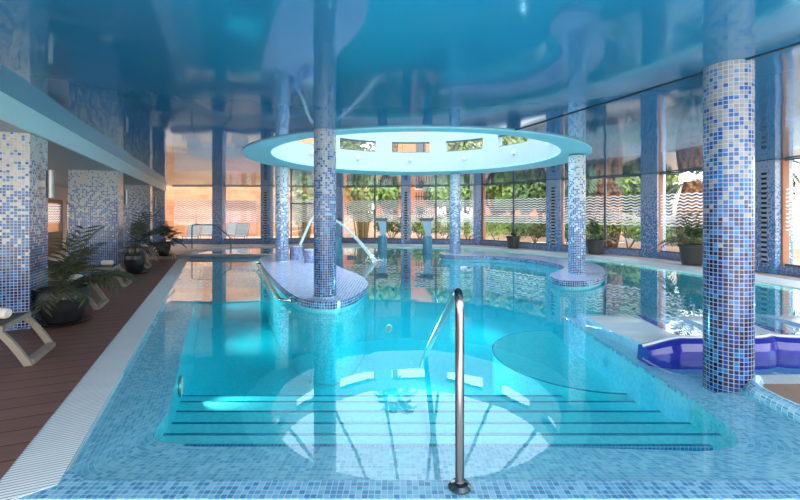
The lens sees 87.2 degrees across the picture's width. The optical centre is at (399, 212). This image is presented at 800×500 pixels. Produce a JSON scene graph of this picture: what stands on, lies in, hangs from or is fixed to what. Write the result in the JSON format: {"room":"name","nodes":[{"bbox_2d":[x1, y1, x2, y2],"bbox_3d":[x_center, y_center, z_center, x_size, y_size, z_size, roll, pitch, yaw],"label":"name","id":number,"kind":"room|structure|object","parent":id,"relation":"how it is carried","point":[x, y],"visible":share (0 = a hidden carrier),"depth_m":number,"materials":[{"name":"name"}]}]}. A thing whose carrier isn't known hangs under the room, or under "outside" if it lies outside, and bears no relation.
{"room":"spa","nodes":[
{"label":"spa","id":0,"kind":"room"},
{"bbox_2d":[48,186,67,199],"bbox_3d":[-9.902,-0.820,7.659,0.156,0.540,26.000,0,0,-24],"label":"wall","id":1,"kind":"structure","parent":0,"point":[61,193],"depth_m":17.64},
{"bbox_2d":[48,199,62,253],"bbox_3d":[-13.605,0.515,16.131,0.100,2.130,3.500,0,0,-24],"label":"window","id":2,"kind":"structure","parent":1,"relation":"in","point":[56,234],"depth_m":17.11,"materials":[{"name":"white glass"}]},
{"bbox_2d":[63,200,66,248],"bbox_3d":[-14.411,0.515,17.961,0.120,2.130,0.500,0,0,-24],"label":"trim","id":3,"kind":"structure","parent":1,"relation":"attached to","point":[64,201],"depth_m":17.96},
{"bbox_2d":[0,120,162,190],"bbox_3d":[-8.964,-1.395,9.820,3.910,0.610,23.200,0,0,-24],"label":"ceiling","id":4,"kind":"structure","parent":0,"point":[61,159],"depth_m":9.25,"materials":[{"name":"paint"}]},
{"bbox_2d":[0,91,165,190],"bbox_3d":[-7.156,-1.395,10.616,0.061,0.610,23.200,0,0,-24],"label":"trim","id":5,"kind":"structure","parent":4,"relation":"attached to","point":[14,112],"depth_m":6.64,"materials":[{"name":"teal paint"}]},
{"bbox_2d":[0,259,177,478],"bbox_3d":[-6.183,1.665,5.144,4.830,0.170,18.400,0,0,-24],"label":"deck","id":6,"kind":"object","parent":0,"point":[29,395],"visible":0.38,"depth_m":4.47,"materials":[{"name":"wood"}]},
{"bbox_2d":[0,132,47,330],"bbox_3d":[-5.684,0.245,5.843,1.066,2.670,0.692,0,0,-24],"label":"pillar","id":7,"kind":"structure","parent":6,"relation":"on","point":[23,156],"depth_m":5.71,"materials":[{"name":"tile"}]},
{"bbox_2d":[38,170,54,197],"bbox_3d":[-5.119,-0.421,6.092,0.180,0.402,0.120,0,0,-24],"label":"wall sconce","id":8,"kind":"object","parent":7,"relation":"attached to","point":[49,183],"visible":1,"depth_m":6.06,"materials":[{"name":"metal"}]},
{"bbox_2d":[0,311,55,365],"bbox_3d":[-4.863,1.201,4.282,1.990,0.759,0.720,0,0,-24],"label":"sun lounger","id":9,"kind":"object","parent":6,"relation":"on","point":[16,317],"visible":0.95,"depth_m":4.53,"materials":[{"name":"beige plastic"}]},
{"bbox_2d":[48,280,108,309],"bbox_3d":[-5.963,1.201,6.780,1.990,0.759,0.720,0,0,-24],"label":"sun lounger","id":10,"kind":"object","parent":6,"relation":"on","point":[105,300],"visible":0.25,"depth_m":7.10,"materials":[{"name":"beige plastic"}]},
{"bbox_2d":[31,225,144,327],"bbox_3d":[-4.562,0.884,6.179,1.305,1.392,1.934,0,0,-18],"label":"potted palm","id":11,"kind":"object","parent":6,"relation":"on","point":[64,303],"visible":1,"depth_m":5.87,"materials":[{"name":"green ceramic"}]},
{"bbox_2d":[48,261,131,286],"bbox_3d":[-6.902,1.201,8.912,1.990,0.759,0.720,0,0,-24],"label":"sun lounger","id":12,"kind":"object","parent":6,"relation":"on","point":[99,266],"visible":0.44,"depth_m":9.00,"materials":[{"name":"beige plastic"}]},
{"bbox_2d":[68,170,122,274],"bbox_3d":[-7.981,0.245,11.059,1.066,2.670,0.692,0,0,-24],"label":"pillar","id":13,"kind":"structure","parent":6,"relation":"on","point":[93,195],"depth_m":10.79,"materials":[{"name":"tile"}]},
{"bbox_2d":[123,212,179,274],"bbox_3d":[-6.678,0.768,11.184,1.690,1.624,1.750,0,0,0],"label":"potted palm","id":14,"kind":"object","parent":6,"relation":"on","point":[134,262],"visible":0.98,"depth_m":10.94,"materials":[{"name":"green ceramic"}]},
{"bbox_2d":[123,253,145,272],"bbox_3d":[-6.965,1.317,11.026,0.515,0.495,0.515,0,0,0],"label":"pot","id":15,"kind":"object","parent":14,"relation":"attached to","point":[133,263],"depth_m":10.86,"materials":[{"name":"grey ceramic"}]},
{"bbox_2d":[190,257,260,258],"bbox_3d":[-5.250,1.620,14.592,4.100,0.200,0.015,0,0,0],"label":"wall","id":16,"kind":"structure","parent":0,"point":[190,257],"depth_m":14.58,"materials":[{"name":"tile"}]},
{"bbox_2d":[0,259,187,499],"bbox_3d":[-4.802,1.654,8.402,0.325,0.132,13.350,0,0,-24],"label":"pool overflow grate","id":17,"kind":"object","parent":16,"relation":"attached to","point":[57,446],"depth_m":3.33,"materials":[{"name":"plastic"}]},
{"bbox_2d":[0,0,799,186],"bbox_3d":[-0.600,-1.550,11.221,22.600,0.300,23.158,0,0,0],"label":"ceiling","id":18,"kind":"structure","parent":0,"point":[176,91],"depth_m":4.18,"materials":[{"name":"paint"}]},
{"bbox_2d":[16,271,799,499],"bbox_3d":[0.579,2.273,10.509,14.383,1.354,19.320,0,0,-24],"label":"swimming pool","id":19,"kind":"structure","parent":0,"point":[237,351],"depth_m":9.55,"materials":[{"name":"tile"}]},
{"bbox_2d":[256,254,367,384],"bbox_3d":[-2.433,2.109,10.619,2.074,1.362,8.176,0,0,-22],"label":"platform","id":20,"kind":"object","parent":19,"relation":"on","point":[323,340],"depth_m":7.37,"materials":[{"name":"tile"}]},
{"bbox_2d":[275,167,288,261],"bbox_3d":[-3.479,0.040,12.383,0.400,2.780,0.400,0,0,0],"label":"round column","id":21,"kind":"structure","parent":20,"relation":"on","point":[281,173],"depth_m":12.22,"materials":[{"name":"tile"}]},
{"bbox_2d":[290,245,302,259],"bbox_3d":[-3.182,1.217,12.888,0.388,0.422,0.388,0,0,0],"label":"stool","id":22,"kind":"object","parent":20,"relation":"on","point":[296,251],"visible":1,"depth_m":12.73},
{"bbox_2d":[313,129,336,298],"bbox_3d":[-1.277,0.015,7.150,0.400,2.830,0.400,0,0,0],"label":"round column","id":23,"kind":"structure","parent":20,"relation":"on","point":[324,139],"depth_m":6.98,"materials":[{"name":"tile"}]},
{"bbox_2d":[374,218,387,247],"bbox_3d":[-0.883,1.065,19.428,0.620,1.670,0.620,0,0,0],"label":"spout","id":24,"kind":"object","parent":19,"relation":"on","point":[382,239],"visible":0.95,"depth_m":19.36,"materials":[{"name":"tile"}]},
{"bbox_2d":[17,470,799,498],"bbox_3d":[0.300,1.696,2.470,6.000,0.209,0.260,0,0,0],"label":"pool edge","id":25,"kind":"structure","parent":19,"relation":"attached to","point":[71,485],"depth_m":2.41,"materials":[{"name":"tile"}]},
{"bbox_2d":[419,218,432,247],"bbox_3d":[1.189,1.065,19.145,0.620,1.670,0.620,0,0,0],"label":"spout","id":26,"kind":"object","parent":19,"relation":"on","point":[427,239],"visible":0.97,"depth_m":19.09,"materials":[{"name":"tile"}]},
{"bbox_2d":[71,278,799,479],"bbox_3d":[-3.361,2.245,7.452,4.662,1.210,15.674,0,0,-43],"label":"ledge","id":27,"kind":"object","parent":19,"relation":"attached to","point":[124,443],"visible":0.8,"depth_m":2.96,"materials":[{"name":"tile"}]},
{"bbox_2d":[419,287,470,494],"bbox_3d":[0.287,1.226,3.903,0.130,1.568,3.078,0,0,-2],"label":"pool handrail","id":28,"kind":"object","parent":19,"relation":"attached to","point":[458,485],"visible":1,"depth_m":2.41,"materials":[{"name":"metal"}]},
{"bbox_2d":[177,247,799,293],"bbox_3d":[1.177,2.235,11.131,12.849,1.270,18.688,0,0,-24],"label":"pool water","id":29,"kind":"object","parent":19,"relation":"in","point":[403,259],"visible":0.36,"depth_m":12.33,"materials":[{"name":"liquid"}]},
{"bbox_2d":[336,220,389,262],"bbox_3d":[-1.313,0.882,13.703,1.975,1.520,0.879,0,0,0],"label":"water jet","id":30,"kind":"object","parent":29,"relation":"on","point":[354,236],"visible":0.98,"depth_m":13.70,"materials":[{"name":"liquid"}]},
{"bbox_2d":[440,251,605,340],"bbox_3d":[3.843,2.109,12.557,3.230,1.362,7.039,0,0,-20],"label":"platform","id":31,"kind":"object","parent":19,"relation":"on","point":[567,295],"visible":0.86,"depth_m":12.77,"materials":[{"name":"tile"}]},
{"bbox_2d":[450,174,459,254],"bbox_3d":[1.917,0.050,14.639,0.400,2.800,0.400,0,0,0],"label":"round column","id":32,"kind":"structure","parent":31,"relation":"on","point":[454,178],"depth_m":14.47,"materials":[{"name":"tile"}]},
{"bbox_2d":[568,155,585,274],"bbox_3d":[4.173,0.050,9.902,0.404,2.800,0.404,0,0,0],"label":"round column","id":33,"kind":"structure","parent":31,"relation":"on","point":[576,163],"depth_m":9.74,"materials":[{"name":"tile"}]},
{"bbox_2d":[342,244,799,288],"bbox_3d":[4.891,1.629,13.834,6.207,0.102,20.550,0,0,-37],"label":"coping","id":34,"kind":"object","parent":19,"relation":"on","point":[690,269],"visible":0.53,"depth_m":13.95,"materials":[{"name":"white stone"}]},
{"bbox_2d":[271,132,560,170],"bbox_3d":[0.360,-2.045,10.600,7.358,1.310,7.358,0,0,0],"label":"skylight","id":35,"kind":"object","parent":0,"point":[492,154],"depth_m":13.58,"materials":[{"name":"white paint"}]},
{"bbox_2d":[242,127,591,174],"bbox_3d":[0.380,-1.403,11.050,8.500,0.055,8.500,0,0,0],"label":"ceiling ring","id":36,"kind":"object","parent":35,"relation":"attached to","point":[259,151],"depth_m":9.11,"materials":[{"name":"teal paint"}]},
{"bbox_2d":[514,43,799,130],"bbox_3d":[3.090,-1.394,4.010,0.040,0.004,7.176,0,0,-20],"label":"trim","id":37,"kind":"structure","parent":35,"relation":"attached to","point":[797,44],"depth_m":4.66,"materials":[{"name":"paint"}]},
{"bbox_2d":[48,243,799,280],"bbox_3d":[-1.582,1.590,11.468,24.836,0.001,21.936,0,0,0],"label":"floor","id":38,"kind":"structure","parent":0,"point":[179,247],"depth_m":16.09,"materials":[{"name":"tile"}]},
{"bbox_2d":[123,184,151,253],"bbox_3d":[-10.379,0.245,16.503,1.066,2.670,0.692,0,0,-24],"label":"pillar","id":39,"kind":"structure","parent":38,"relation":"on","point":[139,196],"depth_m":16.22,"materials":[{"name":"tile"}]},
{"bbox_2d":[152,191,165,242],"bbox_3d":[-12.495,0.245,21.307,1.066,2.670,0.692,0,0,-24],"label":"pillar","id":40,"kind":"structure","parent":38,"relation":"on","point":[160,210],"depth_m":21.09,"materials":[{"name":"tile"}]},
{"bbox_2d":[156,221,188,255],"bbox_3d":[-8.519,0.932,15.625,1.294,1.295,1.645,0,0,0],"label":"potted palm","id":41,"kind":"object","parent":38,"relation":"on","point":[167,244],"visible":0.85,"depth_m":15.44,"materials":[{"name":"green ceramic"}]},
{"bbox_2d":[156,241,170,254],"bbox_3d":[-8.775,1.317,15.582,0.515,0.495,0.515,0,0,0],"label":"pot","id":42,"kind":"object","parent":41,"relation":"attached to","point":[162,243],"depth_m":15.42,"materials":[{"name":"grey ceramic"}]},
{"bbox_2d":[171,239,211,243],"bbox_3d":[-10.575,1.475,21.550,2.252,0.230,0.280,0,0,2],"label":"baseboard","id":43,"kind":"structure","parent":38,"relation":"on","point":[183,241],"depth_m":21.41,"materials":[{"name":"tile"}]},
{"bbox_2d":[172,186,211,239],"bbox_3d":[-10.575,-0.015,21.550,2.252,2.750,0.061,0,0,2],"label":"window","id":44,"kind":"structure","parent":43,"relation":"on","point":[172,186],"depth_m":21.54,"materials":[{"name":"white glass"}]},
{"bbox_2d":[212,186,225,243],"bbox_3d":[-9.250,0.100,21.500,0.500,2.980,0.500,0,0,0],"label":"pillar","id":45,"kind":"structure","parent":38,"relation":"on","point":[218,192],"depth_m":21.25,"materials":[{"name":"tile"}]},
{"bbox_2d":[223,239,260,243],"bbox_3d":[-8.075,1.475,21.650,1.969,0.230,0.280,0,0,-7],"label":"baseboard","id":46,"kind":"structure","parent":38,"relation":"on","point":[234,241],"depth_m":21.54,"materials":[{"name":"tile"}]},
{"bbox_2d":[224,186,260,239],"bbox_3d":[-8.075,-0.015,21.650,1.969,2.750,0.060,0,0,-7],"label":"window","id":47,"kind":"structure","parent":46,"relation":"on","point":[224,186],"depth_m":21.63,"materials":[{"name":"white glass"}]},
{"bbox_2d":[176,246,312,257],"bbox_3d":[-5.821,1.590,16.887,5.110,0.220,4.273,0,0,0],"label":"tub","id":48,"kind":"object","parent":38,"relation":"on","point":[237,251],"visible":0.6,"depth_m":16.16,"materials":[{"name":"white tile"}]},
{"bbox_2d":[261,186,272,243],"bbox_3d":[-6.900,0.100,21.789,0.500,2.980,0.522,0,0,0],"label":"pillar","id":49,"kind":"structure","parent":38,"relation":"on","point":[266,191],"depth_m":21.55,"materials":[{"name":"tile"}]},
{"bbox_2d":[271,239,313,243],"bbox_3d":[-5.100,1.475,22.150,3.268,0.230,0.280,0,0,-11],"label":"baseboard","id":50,"kind":"structure","parent":38,"relation":"on","point":[272,240],"depth_m":21.96,"materials":[{"name":"tile"}]},
{"bbox_2d":[272,186,313,238],"bbox_3d":[-5.092,-0.015,22.152,3.284,2.750,0.080,0,0,-11],"label":"window","id":51,"kind":"structure","parent":50,"relation":"on","point":[290,200],"depth_m":22.05,"materials":[{"name":"clear glass"}]},
{"bbox_2d":[336,187,343,242],"bbox_3d":[-3.300,0.100,22.500,0.500,2.980,0.500,0,0,0],"label":"pillar","id":52,"kind":"structure","parent":38,"relation":"on","point":[339,190],"depth_m":22.25,"materials":[{"name":"tile"}]},
{"bbox_2d":[343,238,400,243],"bbox_3d":[-1.500,1.475,22.150,3.268,0.230,0.280,0,0,11],"label":"baseboard","id":53,"kind":"structure","parent":38,"relation":"on","point":[389,241],"depth_m":22.01,"materials":[{"name":"tile"}]},
{"bbox_2d":[343,186,400,238],"bbox_3d":[-1.500,-0.015,22.150,3.267,2.750,0.080,0,0,11],"label":"window","id":54,"kind":"structure","parent":53,"relation":"on","point":[374,201],"depth_m":22.09,"materials":[{"name":"clear glass"}]},
{"bbox_2d":[401,186,410,243],"bbox_3d":[0.300,0.100,21.789,0.500,2.980,0.522,0,0,0],"label":"pillar","id":55,"kind":"structure","parent":38,"relation":"on","point":[405,190],"depth_m":21.55,"materials":[{"name":"tile"}]},
{"bbox_2d":[411,239,474,244],"bbox_3d":[2.135,1.475,21.450,3.336,0.230,0.280,0,0,11],"label":"baseboard","id":56,"kind":"structure","parent":38,"relation":"on","point":[413,241],"depth_m":21.30,"materials":[{"name":"tile"}]},
{"bbox_2d":[411,185,473,239],"bbox_3d":[2.135,-0.015,21.450,3.336,2.750,0.080,0,0,11],"label":"window","id":57,"kind":"structure","parent":56,"relation":"on","point":[435,200],"depth_m":21.46,"materials":[{"name":"clear glass"}]},
{"bbox_2d":[472,185,485,244],"bbox_3d":[3.970,0.100,21.100,0.500,2.980,0.500,0,0,-11],"label":"pillar","id":58,"kind":"structure","parent":38,"relation":"on","point":[476,189],"depth_m":20.85,"materials":[{"name":"tile"}]},
{"bbox_2d":[480,240,545,249],"bbox_3d":[5.270,1.475,19.425,0.280,0.230,3.841,0,0,-38],"label":"baseboard","id":59,"kind":"structure","parent":38,"relation":"on","point":[482,242],"depth_m":19.00,"materials":[{"name":"tile"}]},
{"bbox_2d":[481,181,545,244],"bbox_3d":[5.270,0.055,19.425,0.180,2.890,3.841,0,0,-38],"label":"window","id":60,"kind":"structure","parent":59,"relation":"on","point":[483,200],"depth_m":19.56,"materials":[{"name":"clear glass"}]},
{"bbox_2d":[506,230,520,248],"bbox_3d":[5.100,1.167,18.900,0.665,0.827,0.665,0,0,0],"label":"potted shrub","id":61,"kind":"object","parent":38,"relation":"on","point":[513,241],"visible":1,"depth_m":18.70,"materials":[{"name":"green plant"}]},
{"bbox_2d":[546,179,564,250],"bbox_3d":[6.563,0.100,17.742,0.600,2.980,0.522,0,0,41],"label":"pillar","id":62,"kind":"structure","parent":38,"relation":"on","point":[553,187],"depth_m":17.53,"materials":[{"name":"tile"}]},
{"bbox_2d":[586,218,614,254],"bbox_3d":[7.639,0.880,16.247,1.445,1.400,1.056,0,0,-27],"label":"potted shrub","id":63,"kind":"object","parent":38,"relation":"on","point":[595,246],"visible":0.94,"depth_m":16.04,"materials":[{"name":"green plant"}]},
{"bbox_2d":[561,246,640,256],"bbox_3d":[7.835,1.475,16.425,0.280,0.230,3.264,0,0,-44],"label":"baseboard","id":64,"kind":"structure","parent":38,"relation":"on","point":[624,252],"depth_m":15.81,"materials":[{"name":"tile"}]},
{"bbox_2d":[562,175,640,249],"bbox_3d":[7.835,0.055,16.425,0.180,2.890,3.264,0,0,-44],"label":"window","id":65,"kind":"structure","parent":64,"relation":"on","point":[605,196],"depth_m":16.25,"materials":[{"name":"clear glass"}]},
{"bbox_2d":[641,173,665,257],"bbox_3d":[9.100,0.100,15.100,0.500,2.980,0.600,0,0,-27],"label":"pillar","id":66,"kind":"structure","parent":38,"relation":"on","point":[649,182],"depth_m":14.93,"materials":[{"name":"tile"}]},
{"bbox_2d":[658,252,680,260],"bbox_3d":[9.525,1.475,13.150,0.280,0.230,3.592,0,0,-12],"label":"baseboard","id":67,"kind":"structure","parent":38,"relation":"on","point":[661,255],"depth_m":14.25,"materials":[{"name":"tile"}]},
{"bbox_2d":[659,169,702,253],"bbox_3d":[9.525,0.055,13.150,0.180,2.890,3.592,0,0,-12],"label":"window","id":68,"kind":"structure","parent":67,"relation":"on","point":[661,194],"depth_m":14.32,"materials":[{"name":"clear glass"}]},
{"bbox_2d":[655,212,702,264],"bbox_3d":[9.138,0.778,12.941,2.254,1.604,2.310,0,0,0],"label":"potted shrub","id":69,"kind":"object","parent":38,"relation":"on","point":[691,253],"visible":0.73,"depth_m":12.78,"materials":[{"name":"green plant"}]},
{"bbox_2d":[755,159,792,273],"bbox_3d":[9.939,0.100,11.199,0.522,2.980,0.600,0,0,-4],"label":"pillar","id":70,"kind":"structure","parent":38,"relation":"on","point":[767,173],"depth_m":11.04,"materials":[{"name":"tile"}]},
{"bbox_2d":[779,265,799,276],"bbox_3d":[10.175,1.475,8.850,0.280,0.230,4.322,0,0,-5],"label":"baseboard","id":71,"kind":"structure","parent":38,"relation":"on","point":[783,270],"depth_m":10.64,"materials":[{"name":"tile"}]},
{"bbox_2d":[781,157,799,266],"bbox_3d":[10.175,0.055,8.850,0.180,2.890,4.322,0,0,-5],"label":"window","id":72,"kind":"structure","parent":71,"relation":"on","point":[785,188],"depth_m":10.86,"materials":[{"name":"clear glass"}]},
{"bbox_2d":[160,395,731,450],"bbox_3d":[-0.030,2.284,4.127,5.500,1.133,2.254,0,0,0],"label":"steps","id":73,"kind":"structure","parent":0,"point":[200,420],"depth_m":3.90,"materials":[{"name":"tile"}]},
{"bbox_2d":[492,330,626,400],"bbox_3d":[2.086,2.473,6.350,1.328,0.654,2.716,0,0,0],"label":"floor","id":74,"kind":"structure","parent":0,"point":[538,362],"depth_m":5.87,"materials":[{"name":"tile"}]},
{"bbox_2d":[564,318,799,421],"bbox_3d":[5.520,2.285,5.410,5.640,1.130,3.020,0,0,0],"label":"platform","id":75,"kind":"object","parent":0,"point":[647,392],"visible":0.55,"depth_m":4.79,"materials":[{"name":"tile"}]},
{"bbox_2d":[563,317,688,398],"bbox_3d":[5.513,1.732,5.442,5.655,0.035,2.985,0,0,0],"label":"trim","id":76,"kind":"structure","parent":75,"relation":"attached to","point":[673,388],"depth_m":4.91,"materials":[{"name":"tile"}]},
{"bbox_2d":[577,312,778,369],"bbox_3d":[3.507,1.548,5.727,1.442,0.344,2.254,0,0,0],"label":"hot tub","id":77,"kind":"object","parent":75,"relation":"on","point":[654,346],"visible":0.85,"depth_m":4.75,"materials":[{"name":"plastic"}]},
{"bbox_2d":[701,59,754,393],"bbox_3d":[3.140,0.160,4.020,0.418,3.120,0.418,0,0,0],"label":"round column","id":78,"kind":"structure","parent":75,"relation":"on","point":[728,86],"depth_m":3.86,"materials":[{"name":"tile"}]},
{"bbox_2d":[664,314,799,368],"bbox_3d":[4.930,1.548,5.727,1.446,0.345,2.254,0,0,0],"label":"lounger","id":79,"kind":"object","parent":75,"relation":"on","point":[788,343],"visible":0.55,"depth_m":5.50,"materials":[{"name":"plastic"}]},
{"bbox_2d":[755,314,799,333],"bbox_3d":[6.350,1.548,5.727,1.446,0.345,2.254,0,0,0],"label":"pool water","id":80,"kind":"structure","parent":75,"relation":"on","point":[789,322],"depth_m":6.33,"materials":[{"name":"liquid"}]},
{"bbox_2d":[763,384,799,404],"bbox_3d":[6.110,1.645,2.430,5.780,0.150,2.860,0,0,0],"label":"deck","id":81,"kind":"object","parent":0,"point":[791,392],"depth_m":3.71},
{"bbox_2d":[744,374,799,424],"bbox_3d":[3.188,1.600,3.117,0.299,0.150,1.840,0,0,5],"label":"curb","id":82,"kind":"object","parent":81,"relation":"on","point":[789,409],"visible":0.8,"depth_m":3.51,"materials":[{"name":"tile"}]},
{"bbox_2d":[759,375,799,383],"bbox_3d":[6.120,1.650,3.980,5.760,0.140,0.240,0,0,0],"label":"trim","id":83,"kind":"structure","parent":81,"relation":"attached to","point":[768,379],"depth_m":3.99,"materials":[{"name":"tile"}]},
{"label":"outside","id":84,"kind":"structure","parent":0,"visible":0},
{"bbox_2d":[166,236,313,240],"bbox_3d":[-22.100,1.625,10.000,35.800,0.030,40.000,0,0,0],"label":"court","id":85,"kind":"object","parent":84,"point":[202,237],"depth_m":27.70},
{"bbox_2d":[48,203,67,231],"bbox_3d":[-19.650,0.000,22.150,6.900,3.200,12.900,0,0,0],"label":"building","id":86,"kind":"structure","parent":85,"relation":"on","point":[52,226],"depth_m":20.24,"materials":[{"name":"orange stone"}]},
{"bbox_2d":[231,223,249,237],"bbox_3d":[-9.222,1.100,24.327,0.775,1.000,0.915,0,0,0],"label":"lounger","id":87,"kind":"object","parent":85,"relation":"on","point":[241,228],"visible":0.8,"depth_m":24.51,"materials":[{"name":"grey fabric"}]},
{"bbox_2d":[289,187,313,237],"bbox_3d":[-5.557,-0.577,24.591,1.883,4.462,1.473,0,0,0],"label":"clump","id":88,"kind":"object","parent":85,"relation":"on","point":[299,194],"visible":0.41,"depth_m":24.36,"materials":[{"name":"green plant"}]},
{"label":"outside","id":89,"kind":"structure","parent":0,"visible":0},
{"bbox_2d":[310,213,799,264],"bbox_3d":[0.000,0.825,39.000,120.000,1.650,102.000,0,0,0],"label":"garden","id":90,"kind":"object","parent":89,"point":[350,225],"depth_m":25.97,"materials":[{"name":"green plant"}]},
{"bbox_2d":[165,140,302,235],"bbox_3d":[-16.400,-2.100,29.215,19.200,7.600,0.570,0,0,0],"label":"wall","id":91,"kind":"structure","parent":90,"relation":"on","point":[173,194],"depth_m":29.00,"materials":[{"name":"orange paint"}]},
{"bbox_2d":[304,188,365,232],"bbox_3d":[-5.500,-0.775,35.500,5.400,4.950,3.400,0,0,0],"label":"outbuilding","id":92,"kind":"structure","parent":90,"relation":"on","point":[345,198],"depth_m":34.00,"materials":[{"name":"brown wood"}]},
{"bbox_2d":[340,140,373,199],"bbox_3d":[-3.870,-3.249,31.739,3.606,9.810,4.715,0,0,-30],"label":"tree","id":93,"kind":"object","parent":90,"relation":"on","point":[344,144],"visible":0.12,"depth_m":30.73,"materials":[{"name":"green plant"}]},
{"bbox_2d":[345,187,379,237],"bbox_3d":[-2.206,-0.686,24.575,2.112,4.681,1.671,0,0,0],"label":"clump","id":94,"kind":"object","parent":90,"relation":"on","point":[362,227],"visible":0.44,"depth_m":24.37,"materials":[{"name":"green plant"}]},
{"bbox_2d":[369,187,400,218],"bbox_3d":[-1.022,-0.887,29.080,2.570,5.097,2.636,0,0,43],"label":"tree","id":95,"kind":"object","parent":90,"relation":"on","point":[386,193],"visible":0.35,"depth_m":28.14,"materials":[{"name":"green plant"}]},
{"bbox_2d":[373,214,400,237],"bbox_3d":[-0.501,0.838,24.753,2.184,1.652,1.320,0,0,0],"label":"shrub","id":96,"kind":"object","parent":90,"relation":"on","point":[388,225],"visible":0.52,"depth_m":24.52,"materials":[{"name":"green plant"}]},
{"bbox_2d":[376,144,433,214],"bbox_3d":[0.500,-3.075,40.500,5.900,9.550,5.400,0,0,0],"label":"house","id":97,"kind":"structure","parent":90,"relation":"on","point":[401,147],"depth_m":38.00,"materials":[{"name":"brown wood"}]},
{"bbox_2d":[411,218,434,237],"bbox_3d":[1.087,0.959,24.259,1.913,1.405,1.113,0,0,0],"label":"shrub","id":98,"kind":"object","parent":90,"relation":"on","point":[419,226],"visible":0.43,"depth_m":24.02,"materials":[{"name":"green plant"}]},
{"bbox_2d":[415,192,439,232],"bbox_3d":[1.775,0.150,26.540,1.650,2.900,0.080,0,0,0],"label":"fence","id":99,"kind":"object","parent":90,"relation":"on","point":[416,196],"visible":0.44,"depth_m":26.50,"materials":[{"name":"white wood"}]},
{"bbox_2d":[426,216,460,238],"bbox_3d":[2.541,0.882,24.275,2.376,1.569,1.595,0,0,0],"label":"shrub","id":100,"kind":"object","parent":90,"relation":"on","point":[444,226],"visible":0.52,"depth_m":23.96,"materials":[{"name":"green plant"}]},
{"bbox_2d":[428,186,466,229],"bbox_3d":[3.018,-0.444,27.131,2.592,4.216,2.190,0,0,-4],"label":"tree","id":101,"kind":"object","parent":90,"relation":"on","point":[443,193],"visible":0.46,"depth_m":26.36,"materials":[{"name":"green plant"}]},
{"bbox_2d":[447,140,482,150],"bbox_3d":[4.545,-3.151,32.981,4.175,9.614,4.116,0,0,0],"label":"tree","id":102,"kind":"object","parent":90,"relation":"on","point":[468,145],"visible":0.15,"depth_m":31.75,"materials":[{"name":"green plant"}]},
{"bbox_2d":[460,218,471,238],"bbox_3d":[3.966,0.911,23.459,1.840,1.505,1.274,0,0,34],"label":"shrub","id":103,"kind":"object","parent":90,"relation":"on","point":[468,228],"visible":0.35,"depth_m":23.29,"materials":[{"name":"green plant"}]},
{"bbox_2d":[460,186,487,213],"bbox_3d":[4.295,-0.681,27.722,3.477,4.689,3.011,0,0,37],"label":"tree","id":104,"kind":"object","parent":90,"relation":"on","point":[468,189],"visible":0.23,"depth_m":26.32,"materials":[{"name":"green plant"}]},
{"bbox_2d":[486,216,517,239],"bbox_3d":[5.322,0.911,22.621,2.574,1.511,1.926,0,0,0],"label":"shrub","id":105,"kind":"object","parent":90,"relation":"on","point":[501,225],"visible":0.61,"depth_m":22.35,"materials":[{"name":"green plant"}]},
{"bbox_2d":[479,136,528,214],"bbox_3d":[9.027,-3.318,34.215,5.360,9.948,5.321,0,0,-42],"label":"tree","id":106,"kind":"object","parent":90,"relation":"on","point":[505,141],"visible":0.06,"depth_m":32.88,"materials":[{"name":"green plant"}]},
{"bbox_2d":[486,183,525,229],"bbox_3d":[6.345,-0.800,26.896,3.804,4.926,3.192,0,0,0],"label":"tree","id":107,"kind":"object","parent":90,"relation":"on","point":[494,192],"visible":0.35,"depth_m":26.02,"materials":[{"name":"green plant"}]},
{"bbox_2d":[506,216,545,242],"bbox_3d":[6.859,0.899,22.177,2.375,1.533,1.470,0,0,0],"label":"shrub","id":108,"kind":"object","parent":90,"relation":"on","point":[534,231],"visible":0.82,"depth_m":21.89,"materials":[{"name":"green plant"}]},
{"bbox_2d":[510,180,567,235],"bbox_3d":[8.678,-0.950,25.848,4.069,5.224,3.598,0,0,0],"label":"tree","id":109,"kind":"object","parent":90,"relation":"on","point":[536,190],"visible":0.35,"depth_m":24.87,"materials":[{"name":"green plant"}]},
{"bbox_2d":[565,219,620,238],"bbox_3d":[9.012,0.924,19.708,2.529,1.483,1.716,0,0,0],"label":"shrub","id":110,"kind":"object","parent":90,"relation":"on","point":[611,226],"visible":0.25,"depth_m":19.38,"materials":[{"name":"green plant"}]},
{"bbox_2d":[565,176,640,246],"bbox_3d":[9.710,-0.798,20.318,4.364,4.996,4.344,0,0,0],"label":"palm tree","id":111,"kind":"object","parent":90,"relation":"on","point":[613,184],"visible":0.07,"depth_m":19.62,"materials":[{"name":"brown plant"}]},
{"bbox_2d":[619,177,637,198],"bbox_3d":[10.823,-0.634,22.438,3.492,4.596,2.577,0,0,-19],"label":"tree","id":112,"kind":"object","parent":90,"relation":"on","point":[631,184],"visible":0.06,"depth_m":21.64,"materials":[{"name":"green plant"}]},
{"bbox_2d":[617,216,640,247],"bbox_3d":[10.573,0.894,18.455,1.867,1.545,1.912,0,0,0],"label":"shrub","id":113,"kind":"object","parent":90,"relation":"on","point":[634,230],"visible":0.5,"depth_m":18.34,"materials":[{"name":"green plant"}]},
{"bbox_2d":[622,176,675,216],"bbox_3d":[13.320,-0.356,22.979,2.892,4.040,2.943,0,0,43],"label":"tree","id":114,"kind":"object","parent":90,"relation":"on","point":[638,189],"visible":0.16,"depth_m":22.44,"materials":[{"name":"green plant"}]},
{"bbox_2d":[666,170,702,243],"bbox_3d":[14.395,-0.717,20.812,3.290,4.834,3.431,0,0,-31],"label":"palm tree","id":115,"kind":"object","parent":90,"relation":"on","point":[692,186],"visible":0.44,"depth_m":20.25,"materials":[{"name":"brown plant"}]},
{"bbox_2d":[624,217,799,248],"bbox_3d":[16.808,0.960,20.293,10.600,1.480,0.400,0,0,29],"label":"wall","id":116,"kind":"structure","parent":90,"relation":"on","point":[796,234],"depth_m":19.38,"materials":[{"name":"paint"}]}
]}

